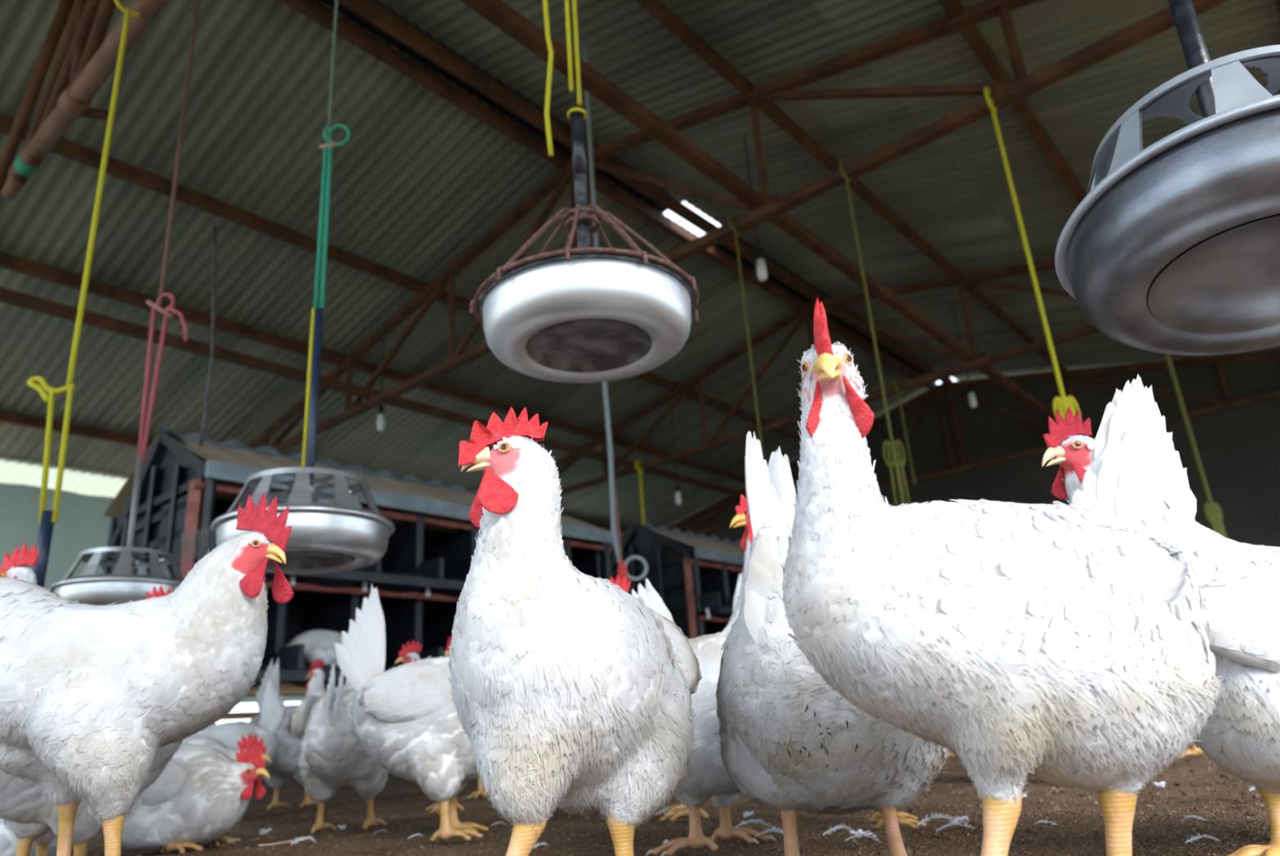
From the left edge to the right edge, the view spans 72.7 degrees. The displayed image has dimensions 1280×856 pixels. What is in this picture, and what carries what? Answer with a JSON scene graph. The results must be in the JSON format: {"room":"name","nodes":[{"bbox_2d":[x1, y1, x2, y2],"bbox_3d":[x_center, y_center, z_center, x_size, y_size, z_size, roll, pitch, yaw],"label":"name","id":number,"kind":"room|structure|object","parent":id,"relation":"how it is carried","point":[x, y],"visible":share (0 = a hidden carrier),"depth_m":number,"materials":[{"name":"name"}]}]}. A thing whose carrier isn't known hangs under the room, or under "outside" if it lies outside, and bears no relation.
{"room":"farm building","nodes":[
{"label":"farm building","id":0,"kind":"room"},
{"bbox_2d":[0,455,128,497],"bbox_3d":[-4.066,0.728,8.244,0.647,0.133,11.557,-19,-24,36],"label":"sky","id":1,"kind":"structure","parent":0,"point":[82,481],"depth_m":7.25,"materials":[{"name":"grey"}]},
{"bbox_2d":[0,483,306,703],"bbox_3d":[-3.397,1.491,7.278,0.064,1.560,11.318,-19,-24,37],"label":"wall","id":2,"kind":"structure","parent":0,"point":[82,525],"depth_m":6.43,"materials":[{"name":"paint"}]},
{"bbox_2d":[210,307,395,573],"bbox_3d":[-0.809,0.004,2.141,0.406,0.658,0.406,6,-22,-27],"label":"pet feeder","id":3,"kind":"object","parent":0,"point":[326,536],"visible":0.94,"depth_m":1.99,"materials":[{"name":"metal"}]},
{"bbox_2d":[0,249,745,545],"bbox_3d":[-2.974,0.049,7.476,2.422,0.518,11.557,-19,-24,36],"label":"ceiling","id":4,"kind":"structure","parent":0,"point":[109,372],"depth_m":6.84,"materials":[{"name":"metal"}]},
{"bbox_2d":[0,0,937,474],"bbox_3d":[-1.222,-1.049,6.245,2.520,0.574,11.557,-19,-24,36],"label":"ceiling","id":5,"kind":"structure","parent":0,"point":[418,180],"depth_m":5.26,"materials":[{"name":"metal"}]},
{"bbox_2d":[377,339,384,431],"bbox_3d":[-1.905,-0.332,6.419,0.056,0.748,0.055,-4,-19,0],"label":"hanging bulb","id":6,"kind":"object","parent":5,"relation":"hanging from","point":[380,420],"visible":0.98,"depth_m":6.32,"materials":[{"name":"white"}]},
{"bbox_2d":[377,405,383,414],"bbox_3d":[-1.891,-0.125,6.347,0.040,0.070,0.040,-4,-19,0],"label":"socket","id":7,"kind":"object","parent":6,"relation":"attached to","point":[380,407],"depth_m":6.33,"materials":[{"name":"black"}]},
{"bbox_2d":[669,400,681,505],"bbox_3d":[0.325,0.206,8.237,0.056,1.078,0.055,-4,-19,0],"label":"hanging bulb","id":8,"kind":"object","parent":5,"relation":"hanging from","point":[678,499],"visible":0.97,"depth_m":8.10,"materials":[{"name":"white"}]},
{"bbox_2d":[675,484,679,492],"bbox_3d":[0.352,0.567,8.111,0.040,0.070,0.040,-4,-19,0],"label":"socket","id":9,"kind":"object","parent":8,"relation":"attached to","point":[677,489],"depth_m":8.10,"materials":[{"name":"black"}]},
{"bbox_2d":[71,742,1271,855],"bbox_3d":[0.148,2.023,5.330,33.580,0.026,16.600,-4,-19,0],"label":"floor","id":10,"kind":"structure","parent":0,"point":[291,792],"depth_m":1.56,"materials":[{"name":"brown soil"}]},
{"bbox_2d":[0,817,102,855],"bbox_3d":[-1.189,0.679,1.682,0.391,0.322,0.215,-1,-19,-9],"label":"hen","id":11,"kind":"object","parent":10,"relation":"on","point":[8,842],"visible":0.07,"depth_m":1.56,"materials":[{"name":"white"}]},
{"bbox_2d":[0,585,172,855],"bbox_3d":[-0.924,0.475,1.389,0.218,0.476,0.386,-15,-22,28],"label":"hen","id":12,"kind":"object","parent":10,"relation":"on","point":[21,802],"visible":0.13,"depth_m":1.30,"materials":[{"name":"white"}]},
{"bbox_2d":[0,542,183,855],"bbox_3d":[-0.924,0.455,1.462,0.455,0.562,0.257,-5,-19,4],"label":"hen","id":13,"kind":"object","parent":10,"relation":"on","point":[14,566],"visible":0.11,"depth_m":1.43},
{"bbox_2d":[0,492,293,855],"bbox_3d":[-0.728,0.350,1.118,0.566,0.509,0.208,-8,-19,10],"label":"hen","id":14,"kind":"object","parent":10,"relation":"on","point":[90,695],"visible":1,"depth_m":1.06,"materials":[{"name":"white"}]},
{"bbox_2d":[101,742,270,853],"bbox_3d":[-0.988,0.701,1.843,0.435,0.358,0.239,-10,-20,17],"label":"hen","id":15,"kind":"object","parent":10,"relation":"on","point":[202,793],"visible":0.68,"depth_m":1.75,"materials":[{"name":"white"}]},
{"bbox_2d":[182,733,271,781],"bbox_3d":[-1.324,0.904,2.468,0.522,0.429,0.286,-4,-19,-2],"label":"hen","id":16,"kind":"object","parent":10,"relation":"on","point":[197,740],"visible":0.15,"depth_m":2.48,"materials":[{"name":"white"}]},
{"bbox_2d":[195,676,288,769],"bbox_3d":[-1.301,1.019,2.800,0.345,0.426,0.195,-7,-19,9],"label":"hen","id":17,"kind":"object","parent":10,"relation":"on","point":[273,712],"visible":0.31,"depth_m":2.78,"materials":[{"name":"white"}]},
{"bbox_2d":[259,828,271,835],"bbox_3d":[-0.839,0.903,1.945,0.029,0.011,0.042,10,-23,-34],"label":"feather","id":18,"kind":"object","parent":10,"relation":"on","point":[263,829],"visible":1,"depth_m":1.94,"materials":[{"name":"white"}]},
{"bbox_2d":[257,840,292,846],"bbox_3d":[-0.704,0.801,1.677,0.099,0.010,0.003,-15,-22,29],"label":"straw","id":19,"kind":"object","parent":10,"relation":"on","point":[287,841],"visible":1,"depth_m":1.68,"materials":[{"name":"beige plant"}]},
{"bbox_2d":[248,657,325,809],"bbox_3d":[-1.203,1.040,2.997,0.217,0.501,0.400,-7,-19,9],"label":"hen","id":20,"kind":"object","parent":10,"relation":"on","point":[284,766],"visible":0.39,"depth_m":2.92,"materials":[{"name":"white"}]},
{"bbox_2d":[290,836,314,845],"bbox_3d":[-0.654,0.796,1.679,0.032,0.012,0.052,-11,-20,20],"label":"feather","id":21,"kind":"object","parent":10,"relation":"on","point":[303,838],"visible":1,"depth_m":1.68,"materials":[{"name":"white"}]},
{"bbox_2d":[290,664,387,834],"bbox_3d":[-0.676,0.674,2.006,0.216,0.471,0.382,-2,-19,-7],"label":"hen","id":22,"kind":"object","parent":10,"relation":"on","point":[332,759],"visible":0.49,"depth_m":1.90,"materials":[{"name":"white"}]},
{"bbox_2d":[337,824,346,829],"bbox_3d":[-0.663,0.889,1.936,0.024,0.009,0.030,-7,-19,9],"label":"feather","id":23,"kind":"object","parent":10,"relation":"on","point":[344,825],"visible":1,"depth_m":1.93,"materials":[{"name":"white"}]},
{"bbox_2d":[101,424,632,697],"bbox_3d":[-1.295,0.996,4.586,1.245,1.642,2.545,-19,-24,36],"label":"box unit","id":24,"kind":"object","parent":10,"relation":"on","point":[420,580],"visible":0.3,"depth_m":4.10,"materials":[{"name":"metal"}]},
{"bbox_2d":[182,527,215,560],"bbox_3d":[-1.741,0.432,3.480,0.170,0.216,0.117,8,-23,-31],"label":"wire basket","id":25,"kind":"object","parent":24,"relation":"hanging from","point":[210,528],"visible":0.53,"depth_m":3.43,"materials":[{"name":"grey metal"}]},
{"bbox_2d":[250,665,268,688],"bbox_3d":[-1.574,0.981,3.425,0.261,0.100,0.275,-4,-19,0],"label":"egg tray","id":26,"kind":"object","parent":24,"relation":"on","point":[263,669],"depth_m":3.38,"materials":[{"name":"black plastic"}]},
{"bbox_2d":[264,573,274,582],"bbox_3d":[-1.603,0.585,3.563,0.261,0.100,0.275,-4,-19,0],"label":"egg tray","id":27,"kind":"object","parent":24,"relation":"on","point":[269,577],"depth_m":3.55,"materials":[{"name":"black plastic"}]},
{"bbox_2d":[285,629,342,667],"bbox_3d":[-1.347,0.949,3.725,0.321,0.171,0.191,-4,-19,0],"label":"hen","id":28,"kind":"object","parent":24,"relation":"on","point":[318,643],"visible":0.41,"depth_m":3.66,"materials":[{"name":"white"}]},
{"bbox_2d":[289,664,346,688],"bbox_3d":[-1.351,1.052,3.679,0.261,0.100,0.275,-4,-19,0],"label":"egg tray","id":29,"kind":"object","parent":24,"relation":"on","point":[326,669],"depth_m":3.59,"materials":[{"name":"black metal"}]},
{"bbox_2d":[295,576,357,587],"bbox_3d":[-1.379,0.656,3.816,0.261,0.100,0.275,-4,-19,0],"label":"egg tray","id":30,"kind":"object","parent":24,"relation":"on","point":[300,581],"depth_m":3.73,"materials":[{"name":"grey metal"}]},
{"bbox_2d":[384,665,399,671],"bbox_3d":[-1.128,1.124,3.932,0.261,0.100,0.275,-4,-19,0],"label":"egg tray","id":31,"kind":"object","parent":24,"relation":"on","point":[386,667],"depth_m":3.86,"materials":[{"name":"black plastic"}]},
{"bbox_2d":[367,572,421,593],"bbox_3d":[-1.157,0.728,4.070,0.261,0.100,0.275,-4,-19,0],"label":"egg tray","id":32,"kind":"object","parent":24,"relation":"on","point":[402,583],"depth_m":3.99,"materials":[{"name":"grey metal"}]},
{"bbox_2d":[424,577,466,598],"bbox_3d":[-0.934,0.800,4.323,0.261,0.100,0.275,-4,-19,0],"label":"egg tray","id":33,"kind":"object","parent":24,"relation":"on","point":[458,584],"depth_m":4.22,"materials":[{"name":"grey plastic"}]},
{"bbox_2d":[333,584,488,841],"bbox_3d":[-0.405,0.540,1.725,0.406,0.501,0.230,-2,-19,-6],"label":"hen","id":34,"kind":"object","parent":10,"relation":"on","point":[401,717],"visible":0.56,"depth_m":1.63,"materials":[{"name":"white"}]},
{"bbox_2d":[394,640,463,813],"bbox_3d":[-0.500,0.814,2.415,0.359,0.451,0.197,4,-21,-22],"label":"hen","id":35,"kind":"object","parent":10,"relation":"on","point":[408,650],"visible":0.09,"depth_m":2.42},
{"bbox_2d":[431,635,487,800],"bbox_3d":[-0.583,0.960,2.896,0.218,0.501,0.399,-5,-19,2],"label":"hen","id":36,"kind":"object","parent":10,"relation":"on","point":[480,792],"visible":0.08,"depth_m":2.78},
{"bbox_2d":[533,842,548,848],"bbox_3d":[-0.155,0.649,1.350,0.023,0.008,0.033,-11,-20,19],"label":"feather","id":37,"kind":"object","parent":10,"relation":"on","point":[544,843],"visible":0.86,"depth_m":1.35,"materials":[{"name":"white"}]},
{"bbox_2d":[440,406,702,855],"bbox_3d":[-0.064,0.228,0.847,0.209,0.470,0.380,-11,-20,19],"label":"hen","id":38,"kind":"object","parent":10,"relation":"on","point":[571,693],"visible":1,"depth_m":0.76,"materials":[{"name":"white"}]},
{"bbox_2d":[71,742,1270,855],"bbox_3d":[0.062,0.897,2.071,5.851,0.029,2.711,-4,-19,0],"label":"feathers","id":39,"kind":"object","parent":10,"relation":"on","point":[1247,814],"visible":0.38,"depth_m":1.54},
{"bbox_2d":[609,573,742,822],"bbox_3d":[0.109,0.536,1.797,0.387,0.486,0.212,-2,-19,-8],"label":"hen","id":40,"kind":"object","parent":10,"relation":"on","point":[677,811],"visible":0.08,"depth_m":1.77,"materials":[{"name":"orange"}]},
{"bbox_2d":[609,519,746,639],"bbox_3d":[0.739,1.650,6.897,1.245,1.642,2.200,-19,-24,36],"label":"box unit","id":41,"kind":"object","parent":10,"relation":"on","point":[695,577],"visible":0.16,"depth_m":6.20,"materials":[{"name":"metal"}]},
{"bbox_2d":[700,604,733,619],"bbox_3d":[0.543,1.274,6.001,0.261,0.100,0.275,-4,-19,0],"label":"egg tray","id":42,"kind":"object","parent":41,"relation":"on","point":[713,614],"depth_m":5.89,"materials":[{"name":"grey plastic"}]},
{"bbox_2d":[631,494,776,855],"bbox_3d":[0.116,0.351,1.321,0.260,0.524,0.243,14,-26,-41],"label":"hen","id":43,"kind":"object","parent":10,"relation":"on","point":[708,779],"visible":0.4,"depth_m":1.23,"materials":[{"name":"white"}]},
{"bbox_2d":[743,811,755,817],"bbox_3d":[0.198,0.704,1.584,0.023,0.008,0.033,-3,-19,-2],"label":"feather","id":44,"kind":"object","parent":10,"relation":"on","point":[747,813],"visible":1,"depth_m":1.58,"materials":[{"name":"white"}]},
{"bbox_2d":[734,818,772,828],"bbox_3d":[0.181,0.633,1.391,0.059,0.015,0.038,-14,-21,26],"label":"feather","id":45,"kind":"object","parent":10,"relation":"on","point":[751,820],"visible":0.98,"depth_m":1.39,"materials":[{"name":"white"}]},
{"bbox_2d":[755,826,783,837],"bbox_3d":[0.194,0.595,1.280,0.036,0.012,0.042,5,-21,-24],"label":"feather","id":46,"kind":"object","parent":10,"relation":"on","point":[774,828],"visible":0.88,"depth_m":1.28,"materials":[{"name":"white"}]},
{"bbox_2d":[715,431,950,855],"bbox_3d":[0.221,0.283,1.056,0.263,0.465,0.440,-7,-19,9],"label":"hen","id":47,"kind":"object","parent":10,"relation":"on","point":[789,744],"visible":0.66,"depth_m":0.89,"materials":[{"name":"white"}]},
{"bbox_2d":[822,824,853,835],"bbox_3d":[0.290,0.582,1.262,0.053,0.013,0.028,11,-24,-38],"label":"feather","id":48,"kind":"object","parent":10,"relation":"on","point":[828,832],"visible":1,"depth_m":1.26,"materials":[{"name":"white"}]},
{"bbox_2d":[848,829,862,837],"bbox_3d":[0.306,0.573,1.229,0.022,0.009,0.034,-13,-21,24],"label":"feather","id":49,"kind":"object","parent":10,"relation":"on","point":[859,830],"visible":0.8,"depth_m":1.23,"materials":[{"name":"white"}]},
{"bbox_2d":[845,830,879,842],"bbox_3d":[0.298,0.547,1.163,0.034,0.013,0.044,-1,-19,-10],"label":"feather","id":50,"kind":"object","parent":10,"relation":"on","point":[862,833],"visible":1,"depth_m":1.17,"materials":[{"name":"white"}]},
{"bbox_2d":[869,810,925,829],"bbox_3d":[0.353,0.441,1.428,0.317,0.391,0.179,-7,-19,8],"label":"hen","id":51,"kind":"object","parent":10,"relation":"on","point":[902,818],"visible":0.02,"depth_m":1.32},
{"bbox_2d":[916,812,955,826],"bbox_3d":[0.438,0.576,1.282,0.050,0.015,0.043,-15,-22,28],"label":"feather","id":52,"kind":"object","parent":10,"relation":"on","point":[935,814],"visible":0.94,"depth_m":1.28,"materials":[{"name":"white"}]},
{"bbox_2d":[936,820,974,831],"bbox_3d":[0.438,0.551,1.202,0.047,0.012,0.032,2,-20,-17],"label":"feather","id":53,"kind":"object","parent":10,"relation":"on","point":[957,823],"visible":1,"depth_m":1.20,"materials":[{"name":"white"}]},
{"bbox_2d":[950,816,969,822],"bbox_3d":[0.471,0.580,1.287,0.025,0.009,0.042,-19,-24,36],"label":"feather","id":54,"kind":"object","parent":10,"relation":"on","point":[956,818],"visible":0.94,"depth_m":1.28,"materials":[{"name":"white"}]},
{"bbox_2d":[776,297,1222,855],"bbox_3d":[0.302,0.136,0.690,0.393,0.490,0.172,-2,-19,-6],"label":"hen","id":55,"kind":"object","parent":10,"relation":"on","point":[1059,643],"visible":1,"depth_m":0.62,"materials":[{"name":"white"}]},
{"bbox_2d":[1035,818,1057,825],"bbox_3d":[0.560,0.547,1.205,0.019,0.008,0.029,5,-21,-24],"label":"feather","id":56,"kind":"object","parent":10,"relation":"on","point":[1046,821],"visible":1,"depth_m":1.20,"materials":[{"name":"white"}]},
{"bbox_2d":[1151,782,1164,787],"bbox_3d":[0.943,0.648,1.579,0.029,0.009,0.025,11,-24,-37],"label":"feather","id":57,"kind":"object","parent":10,"relation":"on","point":[1155,783],"visible":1,"depth_m":1.57,"materials":[{"name":"white"}]},
{"bbox_2d":[1041,406,1279,855],"bbox_3d":[0.749,0.195,0.960,0.547,0.494,0.226,1,-20,-15],"label":"hen","id":58,"kind":"object","parent":10,"relation":"on","point":[1240,582],"visible":0.52,"depth_m":0.86,"materials":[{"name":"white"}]},
{"bbox_2d":[1178,742,1206,758],"bbox_3d":[1.487,0.666,2.369,0.345,0.426,0.195,-15,-22,28],"label":"hen","id":59,"kind":"object","parent":10,"relation":"on","point":[1194,752],"visible":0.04,"depth_m":2.27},
{"bbox_2d":[1181,814,1208,821],"bbox_3d":[0.729,0.513,1.143,0.028,0.007,0.020,-9,-20,12],"label":"feather","id":60,"kind":"object","parent":10,"relation":"on","point":[1185,816],"visible":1,"depth_m":1.14,"materials":[{"name":"white"}]},
{"bbox_2d":[1185,832,1220,843],"bbox_3d":[0.633,0.462,0.978,0.024,0.009,0.030,14,-26,-42],"label":"feather","id":61,"kind":"object","parent":10,"relation":"on","point":[1203,835],"visible":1,"depth_m":0.98,"materials":[{"name":"white"}]},
{"bbox_2d":[378,0,1130,381],"bbox_3d":[0.566,-1.738,4.866,1.800,0.422,11.557,-19,-24,36],"label":"ceiling","id":62,"kind":"structure","parent":0,"point":[766,41],"depth_m":5.12,"materials":[{"name":"metal"}]},
{"bbox_2d":[313,0,350,310],"bbox_3d":[-0.884,-1.281,2.586,0.084,2.066,0.016,-4,-19,0],"label":"rope","id":63,"kind":"object","parent":62,"relation":"hanging from","point":[326,148],"visible":1,"depth_m":2.37,"materials":[{"name":"green fabric"}]},
{"bbox_2d":[582,37,648,593],"bbox_3d":[-0.122,-0.616,3.814,0.137,2.753,0.040,-4,-19,0],"label":"rope","id":64,"kind":"object","parent":62,"relation":"hanging from","point":[615,523],"visible":0.83,"depth_m":3.54,"materials":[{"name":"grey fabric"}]},
{"bbox_2d":[743,135,767,281],"bbox_3d":[0.631,-1.239,4.843,0.056,0.938,0.055,-4,-19,0],"label":"hanging bulb","id":65,"kind":"object","parent":62,"relation":"hanging from","point":[762,273],"visible":0.96,"depth_m":4.71,"materials":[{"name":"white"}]},
{"bbox_2d":[755,248,764,259],"bbox_3d":[0.653,-0.943,4.740,0.040,0.070,0.040,-4,-19,0],"label":"socket","id":66,"kind":"object","parent":65,"relation":"attached to","point":[759,255],"depth_m":4.73,"materials":[{"name":"black"}]},
{"bbox_2d":[951,302,977,408],"bbox_3d":[2.632,-0.604,7.087,0.056,0.934,0.055,-4,-19,0],"label":"bulb","id":67,"kind":"object","parent":62,"relation":"hanging from","point":[972,402],"visible":0.96,"depth_m":6.96,"materials":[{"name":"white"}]},
{"bbox_2d":[967,384,973,393],"bbox_3d":[2.654,-0.310,6.985,0.040,0.070,0.040,-4,-19,0],"label":"socket","id":68,"kind":"object","parent":67,"relation":"attached to","point":[970,389],"depth_m":6.97,"materials":[{"name":"black"}]},
{"bbox_2d":[666,349,1279,546],"bbox_3d":[3.425,1.209,8.992,9.493,3.574,0.100,-19,-24,36],"label":"wall","id":69,"kind":"structure","parent":0,"point":[1238,448],"depth_m":8.53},
{"bbox_2d":[666,351,1279,535],"bbox_3d":[3.339,0.047,9.305,10.073,1.106,0.060,-19,-24,36],"label":"roof truss","id":70,"kind":"object","parent":69,"relation":"attached to","point":[1260,357],"visible":0.47,"depth_m":8.84,"materials":[{"name":"metal"}]},
{"bbox_2d":[808,0,1279,364],"bbox_3d":[2.494,-1.881,3.211,3.414,0.726,11.557,-19,-24,36],"label":"ceiling","id":71,"kind":"structure","parent":0,"point":[1077,112],"depth_m":4.25,"materials":[{"name":"metal"}]},
{"bbox_2d":[0,0,169,200],"bbox_3d":[-0.653,-2.151,2.282,6.151,1.065,0.175,-19,-24,36],"label":"truss","id":72,"kind":"object","parent":71,"relation":"attached to","point":[82,64],"visible":0.97,"depth_m":3.40,"materials":[{"name":"brown metal"}]},
{"bbox_2d":[26,0,140,587],"bbox_3d":[-1.635,-0.496,2.514,0.155,1.999,0.066,0,-20,-13],"label":"rope","id":73,"kind":"object","parent":72,"relation":"hanging from","point":[46,518],"visible":0.94,"depth_m":2.38,"materials":[{"name":"yellow fabric"}]},
{"bbox_2d":[564,0,586,120],"bbox_3d":[-0.189,-1.468,2.037,0.040,1.787,0.041,-4,-19,0],"label":"rope","id":74,"kind":"object","parent":71,"relation":"hanging from","point":[571,111],"visible":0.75,"depth_m":1.77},
{"bbox_2d":[542,0,553,157],"bbox_3d":[-0.206,-1.034,1.867,0.028,1.069,0.010,-4,-19,0],"label":"rope","id":75,"kind":"object","parent":74,"relation":"hanging from","point":[547,105],"visible":1,"depth_m":1.75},
{"bbox_2d":[469,111,698,383],"bbox_3d":[-0.109,-0.387,1.662,0.426,0.523,0.414,-13,-21,24],"label":"pet feeder","id":76,"kind":"object","parent":74,"relation":"hanging from","point":[582,317],"visible":1,"depth_m":1.51,"materials":[{"name":"metal"}]},
{"bbox_2d":[246,0,1229,453],"bbox_3d":[-0.336,-1.135,5.129,10.073,1.106,0.060,-19,-24,36],"label":"roof truss","id":77,"kind":"object","parent":71,"relation":"attached to","point":[1003,95],"visible":0.67,"depth_m":4.31,"materials":[{"name":"metal"}]},
{"bbox_2d":[0,409,626,533],"bbox_3d":[-3.456,0.287,7.588,0.050,0.075,11.198,-19,-24,36],"label":"purlin","id":78,"kind":"object","parent":77,"relation":"on","point":[6,417],"visible":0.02,"depth_m":6.65,"materials":[{"name":"metal"}]},
{"bbox_2d":[199,226,217,446],"bbox_3d":[-2.044,-0.460,4.126,0.066,1.150,0.016,-4,-19,0],"label":"rope","id":79,"kind":"object","parent":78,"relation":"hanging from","point":[215,234],"visible":1,"depth_m":4.11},
{"bbox_2d":[0,251,745,483],"bbox_3d":[-2.194,-0.491,6.698,0.050,0.075,11.198,-19,-24,36],"label":"purlin","id":80,"kind":"object","parent":77,"relation":"attached to","point":[7,261],"visible":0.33,"depth_m":6.26,"materials":[{"name":"metal"}]},
{"bbox_2d":[0,286,746,498],"bbox_3d":[-1.863,-0.218,6.330,0.060,0.060,11.198,-19,-24,36],"label":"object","id":81,"kind":"structure","parent":77,"relation":"attached to","point":[8,296],"depth_m":5.69,"materials":[{"name":"metal"}]},
{"bbox_2d":[0,112,801,440],"bbox_3d":[-1.444,-0.954,6.169,0.050,0.075,11.198,-19,-24,36],"label":"purlin","id":82,"kind":"object","parent":77,"relation":"on","point":[65,148],"visible":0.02,"depth_m":5.22,"materials":[{"name":"metal"}]},
{"bbox_2d":[279,0,936,391],"bbox_3d":[-0.387,-1.607,5.423,0.050,0.075,11.198,-19,-24,36],"label":"purlin","id":83,"kind":"object","parent":77,"relation":"on","point":[313,10],"visible":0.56,"depth_m":5.06,"materials":[{"name":"metal"}]},
{"bbox_2d":[136,0,199,464],"bbox_3d":[-1.755,-1.007,3.355,0.167,2.393,0.018,-4,-19,0],"label":"rope","id":84,"kind":"object","parent":83,"relation":"hanging from","point":[143,439],"visible":1,"depth_m":3.14,"materials":[{"name":"red fabric"}]},
{"bbox_2d":[48,454,183,605],"bbox_3d":[-1.689,0.347,2.886,0.406,0.536,0.406,-19,-24,36],"label":"pet feeder","id":85,"kind":"object","parent":84,"relation":"hanging from","point":[122,585],"visible":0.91,"depth_m":2.71,"materials":[{"name":"metal"}]},
{"bbox_2d":[317,0,941,382],"bbox_3d":[-0.286,-1.706,5.444,0.480,0.050,11.318,-19,-24,36],"label":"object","id":86,"kind":"structure","parent":77,"relation":"on","point":[346,12],"depth_m":5.09,"materials":[{"name":"brown metal"}]},
{"bbox_2d":[337,0,952,386],"bbox_3d":[-0.250,-1.654,5.316,0.050,0.075,11.198,-19,-24,36],"label":"purlin","id":87,"kind":"object","parent":77,"relation":"on","point":[368,10],"visible":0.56,"depth_m":4.98,"materials":[{"name":"metal"}]},
{"bbox_2d":[728,213,764,460],"bbox_3d":[0.527,-0.281,4.087,0.010,1.677,0.100,-19,-24,36],"label":"rope","id":88,"kind":"object","parent":77,"relation":"hanging from","point":[734,229],"visible":0.79,"depth_m":4.16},
{"bbox_2d":[459,0,1056,422],"bbox_3d":[0.655,-1.086,4.359,0.060,0.060,11.198,-19,-24,36],"label":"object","id":89,"kind":"structure","parent":77,"relation":"attached to","point":[499,13],"depth_m":3.91,"materials":[{"name":"metal"}]},
{"bbox_2d":[634,0,1067,374],"bbox_3d":[0.627,-1.726,4.565,0.050,0.060,11.198,-19,-24,36],"label":"purlin","id":90,"kind":"object","parent":77,"relation":"on","point":[657,9],"visible":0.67,"depth_m":4.92,"materials":[{"name":"metal"}]},
{"bbox_2d":[839,159,910,505],"bbox_3d":[0.991,-0.464,3.730,0.094,1.633,0.046,6,-21,-26],"label":"rope","id":91,"kind":"object","parent":77,"relation":"hanging from","point":[892,445],"visible":0.94,"depth_m":3.55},
{"bbox_2d":[983,86,1080,419],"bbox_3d":[1.494,-0.673,3.347,0.099,1.563,0.051,6,-21,-26],"label":"rope","id":92,"kind":"object","parent":77,"relation":"hanging from","point":[1062,402],"visible":0.65,"depth_m":3.30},
{"bbox_2d":[937,0,1195,363],"bbox_3d":[1.446,-1.794,3.864,0.050,0.075,11.198,-19,-24,36],"label":"purlin","id":93,"kind":"object","parent":77,"relation":"attached to","point":[971,34],"visible":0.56,"depth_m":4.40,"materials":[{"name":"metal"}]},
{"bbox_2d":[1276,0,1279,17],"bbox_3d":[2.283,-1.863,3.147,0.050,0.075,11.198,-19,-24,36],"label":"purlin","id":94,"kind":"object","parent":77,"relation":"attached to","point":[1277,1],"visible":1,"depth_m":3.59,"materials":[{"name":"metal"}]},
{"bbox_2d":[555,258,1100,496],"bbox_3d":[1.501,-0.544,7.217,10.073,1.106,0.060,-19,-24,36],"label":"roof truss","id":95,"kind":"object","parent":71,"relation":"attached to","point":[979,278],"visible":0.62,"depth_m":7.28,"materials":[{"name":"metal"}]},
{"bbox_2d":[635,460,644,524],"bbox_3d":[0.031,0.848,8.062,0.028,1.156,0.118,-19,-24,36],"label":"rope","id":96,"kind":"object","parent":95,"relation":"hanging from","point":[638,469],"visible":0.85,"depth_m":8.15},
{"bbox_2d":[893,379,915,484],"bbox_3d":[2.002,0.018,6.563,0.018,0.833,0.108,-19,-24,36],"label":"rope","id":97,"kind":"object","parent":95,"relation":"hanging from","point":[896,388],"visible":1,"depth_m":6.56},
{"bbox_2d":[1164,354,1226,537],"bbox_3d":[3.377,-0.027,5.365,0.109,1.732,0.060,6,-22,-27],"label":"rope","id":98,"kind":"object","parent":95,"relation":"hanging from","point":[1212,511],"visible":0.73,"depth_m":5.25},
{"bbox_3d":[0.787,-1.520,1.624,0.224,1.661,0.216,-4,-19,0],"label":"rope","id":99,"kind":"object","parent":71,"relation":"hanging from","visible":0},
{"bbox_2d":[1054,0,1279,355],"bbox_3d":[0.681,-0.473,1.080,0.403,0.720,0.403,-4,-19,0],"label":"pet feeder","id":100,"kind":"object","parent":99,"relation":"hanging from","point":[1173,246],"visible":1,"depth_m":0.96,"materials":[{"name":"metal"}]},
{"bbox_3d":[-3.268,2.620,6.844,7.216,0.430,8.871,-4,-19,0],"label":"wall","id":101,"kind":"structure","parent":0,"visible":0},
{"bbox_2d":[218,711,260,720],"bbox_3d":[-3.279,2.303,6.944,0.050,0.055,11.318,-19,-24,36],"label":"trim","id":102,"kind":"structure","parent":101,"relation":"attached to","point":[241,715],"depth_m":6.99,"materials":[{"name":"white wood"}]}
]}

